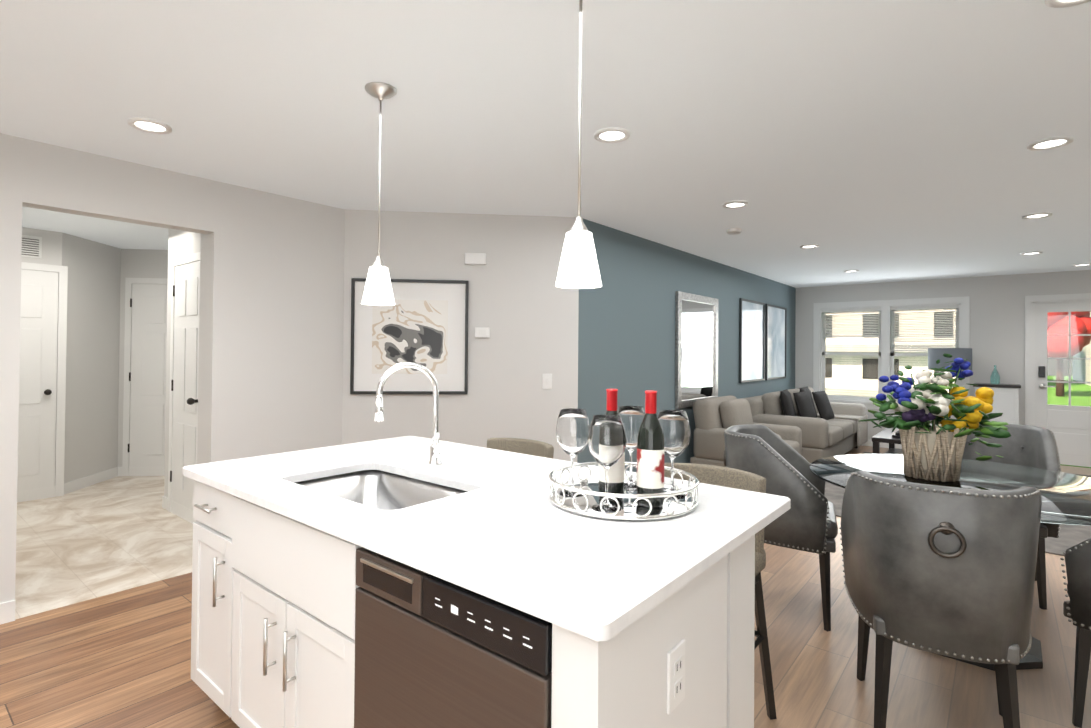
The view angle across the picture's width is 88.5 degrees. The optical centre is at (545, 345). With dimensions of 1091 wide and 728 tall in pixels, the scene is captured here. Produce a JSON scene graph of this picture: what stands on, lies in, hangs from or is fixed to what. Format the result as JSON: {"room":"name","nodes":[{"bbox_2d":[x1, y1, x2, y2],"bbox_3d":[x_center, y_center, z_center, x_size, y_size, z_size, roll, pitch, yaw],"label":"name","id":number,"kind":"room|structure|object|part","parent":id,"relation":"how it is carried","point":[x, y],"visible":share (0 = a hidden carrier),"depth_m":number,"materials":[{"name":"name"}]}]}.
{"room":"open-plan kitchen","nodes":[
{"label":"open-plan kitchen","id":0,"kind":"room"},
{"bbox_2d":[21,227,206,521],"bbox_3d":[-3.395,0.176,4.705,3.371,2.400,2.670,0,-1,39],"label":"wall","id":1,"kind":"structure","parent":0,"point":[98,273],"depth_m":5.44,"materials":[{"name":"white paint"}]},
{"bbox_2d":[17,235,67,496],"bbox_3d":[-4.633,0.198,4.752,0.092,2.330,0.880,0,-1,39],"label":"door","id":2,"kind":"structure","parent":1,"relation":"attached to","point":[42,369],"depth_m":4.99,"materials":[{"name":"white wood"}]},
{"bbox_2d":[122,278,167,475],"bbox_3d":[-4.001,0.336,5.948,0.635,2.090,0.635,0,-1,39],"label":"door","id":3,"kind":"structure","parent":1,"relation":"attached to","point":[144,399],"depth_m":5.92,"materials":[{"name":"white wood"}]},
{"bbox_2d":[168,252,199,511],"bbox_3d":[-2.859,0.330,4.405,0.740,2.090,0.092,0,-1,39],"label":"door","id":4,"kind":"structure","parent":1,"relation":"attached to","point":[184,357],"depth_m":4.46,"materials":[{"name":"white wood"}]},
{"bbox_2d":[0,439,901,624],"bbox_3d":[0.577,1.359,4.497,9.650,0.100,11.100,0,-1,39],"label":"baseboard","id":5,"kind":"structure","parent":1,"relation":"attached to","point":[7,611],"depth_m":5.04,"materials":[{"name":"white wood"}]},
{"bbox_2d":[0,133,344,602],"bbox_3d":[-2.788,0.161,2.688,0.120,2.400,4.010,0,-1,39],"label":"wall","id":6,"kind":"structure","parent":0,"point":[274,326],"depth_m":3.57,"materials":[{"name":"white paint"}]},
{"bbox_2d":[342,209,578,461],"bbox_3d":[-0.633,0.196,4.314,1.768,2.400,0.120,1,-1,-6],"label":"wall","id":7,"kind":"structure","parent":0,"point":[523,307],"depth_m":4.28,"materials":[{"name":"white paint"}]},
{"bbox_2d":[350,278,468,393],"bbox_3d":[-1.015,-0.063,4.201,0.860,0.860,0.030,1,-1,-6],"label":"art","id":8,"kind":"object","parent":7,"relation":"attached to","point":[424,323],"visible":1,"depth_m":4.20,"materials":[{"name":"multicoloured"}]},
{"bbox_2d":[465,253,485,264],"bbox_3d":[-0.532,-0.657,4.253,0.160,0.085,0.035,1,-1,-6],"label":"door chime","id":9,"kind":"object","parent":7,"relation":"attached to","point":[476,259],"depth_m":4.24,"materials":[{"name":"white plastic"}]},
{"bbox_2d":[475,327,489,337],"bbox_3d":[-0.480,-0.097,4.259,0.115,0.078,0.024,1,-1,-6],"label":"thermostat","id":10,"kind":"object","parent":7,"relation":"attached to","point":[480,332],"depth_m":4.25,"materials":[{"name":"white plastic"}]},
{"bbox_2d":[542,374,551,388],"bbox_3d":[0.013,0.278,4.312,0.075,0.118,0.010,1,-1,-6],"label":"light switch","id":11,"kind":"object","parent":7,"relation":"attached to","point":[546,378],"depth_m":4.31,"materials":[{"name":"white plastic"}]},
{"bbox_2d":[0,445,1090,727],"bbox_3d":[0.441,1.458,4.607,10.000,0.102,11.100,0,-1,39],"label":"floor","id":12,"kind":"structure","parent":0,"point":[120,659],"depth_m":2.58,"materials":[{"name":"brown wood"}]},
{"bbox_2d":[183,472,754,727],"bbox_3d":[-0.359,0.931,1.838,1.820,0.884,0.896,0,-1,39],"label":"kitchen island","id":13,"kind":"object","parent":12,"relation":"on","point":[397,582],"depth_m":1.34,"materials":[{"name":"white wood"}]},
{"bbox_2d":[183,436,790,647],"bbox_3d":[-0.302,0.475,1.907,1.880,0.030,1.050,0,-1,39],"label":"island countertop","id":14,"kind":"structure","parent":13,"relation":"on","point":[506,535],"depth_m":1.42,"materials":[{"name":"white stone"}]},
{"bbox_2d":[291,464,470,511],"bbox_3d":[-0.560,0.585,1.876,0.700,0.218,0.440,0,-1,39],"label":"sink","id":15,"kind":"object","parent":14,"relation":"in","point":[375,485],"depth_m":2.12,"materials":[{"name":"silver metal"}]},
{"bbox_2d":[375,362,441,465],"bbox_3d":[-0.506,0.262,2.127,0.179,0.396,0.225,0,-1,39],"label":"faucet","id":16,"kind":"object","parent":14,"relation":"on","point":[434,460],"visible":1,"depth_m":2.14,"materials":[{"name":"silver metal"}]},
{"bbox_2d":[548,462,698,520],"bbox_3d":[0.230,0.425,1.674,0.443,0.072,0.443,0,-1,39],"label":"tray","id":17,"kind":"object","parent":14,"relation":"on","point":[631,509],"visible":0.83,"depth_m":1.55,"materials":[{"name":"white metal"}]},
{"bbox_2d":[555,408,589,495],"bbox_3d":[0.083,0.322,1.699,0.106,0.252,0.106,0,-1,39],"label":"wine glass","id":18,"kind":"object","parent":17,"relation":"on","point":[572,429],"visible":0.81,"depth_m":1.66,"materials":[{"name":"clear glass"}]},
{"bbox_2d":[588,415,625,511],"bbox_3d":[0.169,0.321,1.538,0.106,0.252,0.106,0,-1,39],"label":"wine glass","id":19,"kind":"object","parent":17,"relation":"on","point":[607,440],"visible":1,"depth_m":1.50,"materials":[{"name":"clear glass"}]},
{"bbox_2d":[598,389,624,501],"bbox_3d":[0.193,0.288,1.635,0.076,0.320,0.076,0,-1,39],"label":"wine bottle","id":20,"kind":"object","parent":17,"relation":"on","point":[616,475],"visible":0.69,"depth_m":1.61,"materials":[{"name":"black glass"}]},
{"bbox_2d":[618,406,644,488],"bbox_3d":[0.275,0.325,1.800,0.106,0.252,0.106,0,-1,39],"label":"wine glass","id":21,"kind":"object","parent":17,"relation":"on","point":[632,417],"visible":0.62,"depth_m":1.76,"materials":[{"name":"clear glass"}]},
{"bbox_2d":[637,391,664,507],"bbox_3d":[0.295,0.288,1.571,0.076,0.320,0.076,0,-1,39],"label":"wine bottle","id":22,"kind":"object","parent":17,"relation":"on","point":[650,457],"visible":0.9,"depth_m":1.54,"materials":[{"name":"black glass"}]},
{"bbox_2d":[658,410,690,497],"bbox_3d":[0.382,0.324,1.687,0.106,0.252,0.106,0,-1,39],"label":"wine glass","id":23,"kind":"object","parent":17,"relation":"on","point":[675,425],"visible":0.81,"depth_m":1.65,"materials":[{"name":"clear glass"}]},
{"bbox_2d":[667,639,684,714],"bbox_3d":[0.273,0.689,1.166,0.010,0.125,0.075,0,-1,39],"label":"outlet","id":24,"kind":"object","parent":13,"relation":"attached to","point":[675,676],"visible":1,"depth_m":1.16,"materials":[{"name":"white plastic"}]},
{"bbox_2d":[487,438,553,458],"bbox_3d":[-0.225,0.932,2.651,0.444,0.908,0.519,0,-1,39],"label":"bar stool","id":25,"kind":"object","parent":12,"relation":"on","point":[532,447],"visible":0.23,"depth_m":2.83,"materials":[{"name":"beige fabric"}]},
{"bbox_2d":[664,463,776,719],"bbox_3d":[0.535,0.932,2.032,0.444,0.908,0.519,0,-1,39],"label":"bar stool","id":26,"kind":"object","parent":12,"relation":"on","point":[725,477],"visible":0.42,"depth_m":2.06,"materials":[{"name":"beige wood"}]},
{"bbox_2d":[690,395,801,466],"bbox_3d":[2.082,0.994,5.760,0.895,0.883,0.850,0,-1,39],"label":"armchair","id":27,"kind":"object","parent":12,"relation":"on","point":[715,418],"visible":0.56,"depth_m":5.65,"materials":[{"name":"grey fabric"}]},
{"bbox_2d":[723,425,837,631],"bbox_3d":[1.272,0.936,3.064,0.564,0.933,0.633,0,-1,25],"label":"dining chair","id":28,"kind":"object","parent":12,"relation":"on","point":[807,521],"visible":0.79,"depth_m":2.80,"materials":[{"name":"grey leather"}]},
{"bbox_2d":[743,386,867,462],"bbox_3d":[3.450,1.005,7.387,1.050,0.892,2.300,0,-1,39],"label":"sofa","id":29,"kind":"object","parent":12,"relation":"on","point":[823,424],"visible":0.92,"depth_m":6.83,"materials":[{"name":"grey fabric"}]},
{"bbox_2d":[839,470,1041,727],"bbox_3d":[1.408,0.926,2.018,0.633,0.933,0.564,0,-1,29],"label":"dining chair","id":30,"kind":"object","parent":12,"relation":"on","point":[948,571],"visible":1,"depth_m":1.80,"materials":[{"name":"grey leather"}]},
{"bbox_2d":[809,454,1090,670],"bbox_3d":[2.018,1.025,2.696,1.360,0.755,1.360,0,-1,39],"label":"dining table","id":31,"kind":"object","parent":12,"relation":"on","point":[1066,498],"visible":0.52,"depth_m":2.68,"materials":[{"name":"clear glass"}]},
{"bbox_2d":[858,353,1010,481],"bbox_3d":[1.891,0.343,2.764,0.626,0.606,0.580,0,-1,39],"label":"flower vase","id":32,"kind":"object","parent":31,"relation":"on","point":[932,452],"visible":1,"depth_m":2.67,"materials":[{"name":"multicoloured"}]},
{"bbox_2d":[928,348,971,417],"bbox_3d":[5.258,0.759,7.285,0.470,1.440,0.470,0,-1,39],"label":"floor lamp","id":33,"kind":"object","parent":12,"relation":"on","point":[935,355],"visible":0.48,"depth_m":7.13,"materials":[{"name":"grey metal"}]},
{"bbox_2d":[824,452,1090,555],"bbox_3d":[4.396,1.445,5.382,2.950,0.012,3.600,0,-1,39],"label":"rug","id":34,"kind":"object","parent":12,"relation":"on","point":[1070,536],"visible":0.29,"depth_m":4.28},
{"bbox_2d":[872,428,902,453],"bbox_3d":[4.323,1.219,6.574,0.670,0.462,1.250,0,-1,39],"label":"coffee table","id":35,"kind":"object","parent":34,"relation":"on","point":[890,437],"visible":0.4,"depth_m":6.30,"materials":[{"name":"black wood"}]},
{"bbox_2d":[973,383,1020,423],"bbox_3d":[5.760,0.989,7.149,0.470,0.985,0.330,0,-1,39],"label":"base cabinet","id":36,"kind":"object","parent":12,"relation":"on","point":[1005,397],"visible":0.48,"depth_m":6.98,"materials":[{"name":"white wood"}]},
{"bbox_2d":[990,365,999,383],"bbox_3d":[5.750,0.376,7.161,0.100,0.240,0.100,0,-1,39],"label":"bottle","id":37,"kind":"object","parent":36,"relation":"on","point":[994,377],"visible":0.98,"depth_m":7.13,"materials":[{"name":"teal glass"}]},
{"bbox_2d":[962,424,1060,609],"bbox_3d":[2.660,0.951,3.337,0.633,0.933,0.564,0,-1,43],"label":"dining chair","id":38,"kind":"object","parent":12,"relation":"on","point":[1030,446],"visible":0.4,"depth_m":3.32,"materials":[{"name":"grey leather"}]},
{"bbox_2d":[1060,538,1090,727],"bbox_3d":[2.244,0.932,1.895,0.633,0.933,0.564,1,-1,-16],"label":"dining chair","id":39,"kind":"object","parent":12,"relation":"on","point":[1077,608],"visible":1,"depth_m":2.02,"materials":[{"name":"grey leather"}]},
{"bbox_2d":[0,0,1090,287],"bbox_3d":[0.423,-1.040,4.742,10.200,0.100,11.220,0,-1,39],"label":"ceiling","id":40,"kind":"structure","parent":0,"point":[878,140],"depth_m":2.46,"materials":[{"name":"white paint"}]},
{"bbox_2d":[128,117,171,133],"bbox_3d":[-1.849,-1.026,2.620,0.169,0.011,0.169,0,-1,0],"label":"recessed light","id":41,"kind":"object","parent":40,"relation":"in","point":[143,124],"depth_m":2.62,"materials":[{"name":"white"}]},
{"bbox_2d":[361,82,396,305],"bbox_3d":[-0.663,-0.595,2.239,0.129,0.862,0.129,0,-1,39],"label":"pendant light","id":42,"kind":"object","parent":40,"relation":"hanging from","point":[380,91],"depth_m":2.21,"materials":[{"name":"white glass"}]},
{"bbox_3d":[-0.666,-0.238,2.236,0.129,0.148,0.129,0,-1,39],"label":"pendant light shade","id":43,"kind":"part","parent":42,"relation":"part of","materials":[{"name":"white glass"}]},
{"bbox_2d":[555,0,601,288],"bbox_3d":[0.096,-0.595,1.556,0.129,0.862,0.129,0,-1,39],"label":"pendant light","id":44,"kind":"object","parent":40,"relation":"hanging from","point":[579,224],"depth_m":1.52,"materials":[{"name":"white glass"}]},
{"bbox_3d":[0.092,-0.238,1.552,0.129,0.148,0.129,0,-1,39],"label":"pendant light shade","id":45,"kind":"part","parent":44,"relation":"part of","materials":[{"name":"white glass"}]},
{"bbox_2d":[594,127,629,142],"bbox_3d":[0.319,-1.007,2.684,0.169,0.011,0.169,0,-1,33],"label":"recessed light","id":46,"kind":"object","parent":40,"relation":"in","point":[604,134],"depth_m":2.68,"materials":[{"name":"white"}]},
{"bbox_2d":[726,228,741,234],"bbox_3d":[1.595,-0.962,4.740,0.129,0.034,0.129,0,-1,33],"label":"smoke detector","id":47,"kind":"object","parent":40,"relation":"in","point":[732,231],"depth_m":4.70,"materials":[{"name":"white plastic"}]},
{"bbox_2d":[723,201,747,208],"bbox_3d":[1.330,-0.985,3.924,0.169,0.011,0.169,0,-1,15],"label":"recessed light","id":48,"kind":"object","parent":40,"relation":"in","point":[732,204],"depth_m":3.92,"materials":[{"name":"white"}]},
{"bbox_2d":[800,244,818,248],"bbox_3d":[2.562,-0.958,5.435,0.169,0.011,0.169,0,-1,30],"label":"recessed light","id":49,"kind":"object","parent":40,"relation":"in","point":[809,246],"depth_m":5.44,"materials":[{"name":"white"}]},
{"bbox_2d":[844,270,858,272],"bbox_3d":[3.842,-0.930,7.037,0.169,0.011,0.169,0,-1,30],"label":"recessed light","id":50,"kind":"object","parent":40,"relation":"in","point":[847,271],"depth_m":7.03,"materials":[{"name":"white"}]},
{"bbox_2d":[1020,251,1042,254],"bbox_3d":[4.938,-0.935,5.691,0.169,0.011,0.169,0,-1,30],"label":"recessed light","id":51,"kind":"object","parent":40,"relation":"in","point":[1034,252],"depth_m":5.68,"materials":[{"name":"white"}]},
{"bbox_2d":[1022,212,1051,218],"bbox_3d":[3.651,-0.962,4.160,0.169,0.011,0.169,0,-1,33],"label":"recessed light","id":52,"kind":"object","parent":40,"relation":"in","point":[1043,214],"depth_m":4.16,"materials":[{"name":"white"}]},
{"bbox_2d":[1027,136,1073,150],"bbox_3d":[2.467,-0.987,2.739,0.169,0.011,0.169,0,-1,0],"label":"recessed light","id":53,"kind":"object","parent":40,"relation":"in","point":[1058,141],"depth_m":2.73,"materials":[{"name":"white"}]},
{"bbox_2d":[1045,0,1090,7],"bbox_3d":[1.519,-1.008,1.577,0.169,0.011,0.169,0,-1,0],"label":"recessed light","id":54,"kind":"object","parent":40,"relation":"in","point":[1050,3],"depth_m":1.64,"materials":[{"name":"white"}]},
{"bbox_2d":[1072,263,1090,266],"bbox_3d":[6.132,-0.917,6.395,0.169,0.011,0.169,0,-1,0],"label":"recessed light","id":55,"kind":"object","parent":40,"relation":"in","point":[1085,264],"depth_m":6.39,"materials":[{"name":"white"}]},
{"bbox_2d":[577,218,795,471],"bbox_3d":[2.105,0.245,6.710,0.120,2.400,6.010,0,-1,39],"label":"wall","id":56,"kind":"structure","parent":0,"point":[626,329],"depth_m":5.22,"materials":[{"name":"blue paint"}]},
{"bbox_2d":[675,291,718,408],"bbox_3d":[1.639,0.054,6.015,0.035,1.180,1.020,0,-1,39],"label":"wall mirror","id":57,"kind":"object","parent":56,"relation":"attached to","point":[696,347],"visible":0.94,"depth_m":5.96,"materials":[{"name":"grey metal"}]},
{"bbox_2d":[739,298,765,382],"bbox_3d":[2.713,-0.053,7.336,0.030,1.060,0.900,0,-1,39],"label":"art piece","id":58,"kind":"object","parent":56,"relation":"attached to","point":[762,340],"depth_m":7.33,"materials":[{"name":"grey"}]},
{"bbox_2d":[766,304,786,379],"bbox_3d":[3.338,-0.040,8.103,0.030,1.060,0.900,0,-1,39],"label":"art piece","id":59,"kind":"object","parent":56,"relation":"attached to","point":[776,316],"depth_m":8.10,"materials":[{"name":"grey"}]},
{"bbox_2d":[795,270,1090,439],"bbox_3d":[5.988,0.286,7.343,5.100,2.400,0.120,0,-1,39],"label":"wall","id":60,"kind":"structure","parent":0,"point":[997,320],"depth_m":7.43,"materials":[{"name":"white paint"}]},
{"bbox_2d":[813,296,969,409],"bbox_3d":[4.959,0.140,8.153,1.980,1.590,0.170,0,-1,39],"label":"window","id":61,"kind":"structure","parent":60,"relation":"in","point":[886,321],"depth_m":8.12,"materials":[{"name":"white"}]},
{"bbox_2d":[1025,293,1090,466],"bbox_3d":[6.556,0.428,6.852,1.050,2.115,0.160,0,-1,39],"label":"door","id":62,"kind":"structure","parent":60,"relation":"attached to","point":[1069,426],"depth_m":6.98,"materials":[{"name":"white wood"}]},
{"label":"outside","id":63,"kind":"structure","parent":0,"visible":0},
{"bbox_2d":[825,309,1090,467],"bbox_3d":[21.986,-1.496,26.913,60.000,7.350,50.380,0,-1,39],"label":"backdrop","id":64,"kind":"structure","parent":63,"point":[832,389],"depth_m":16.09,"materials":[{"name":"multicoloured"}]}
]}

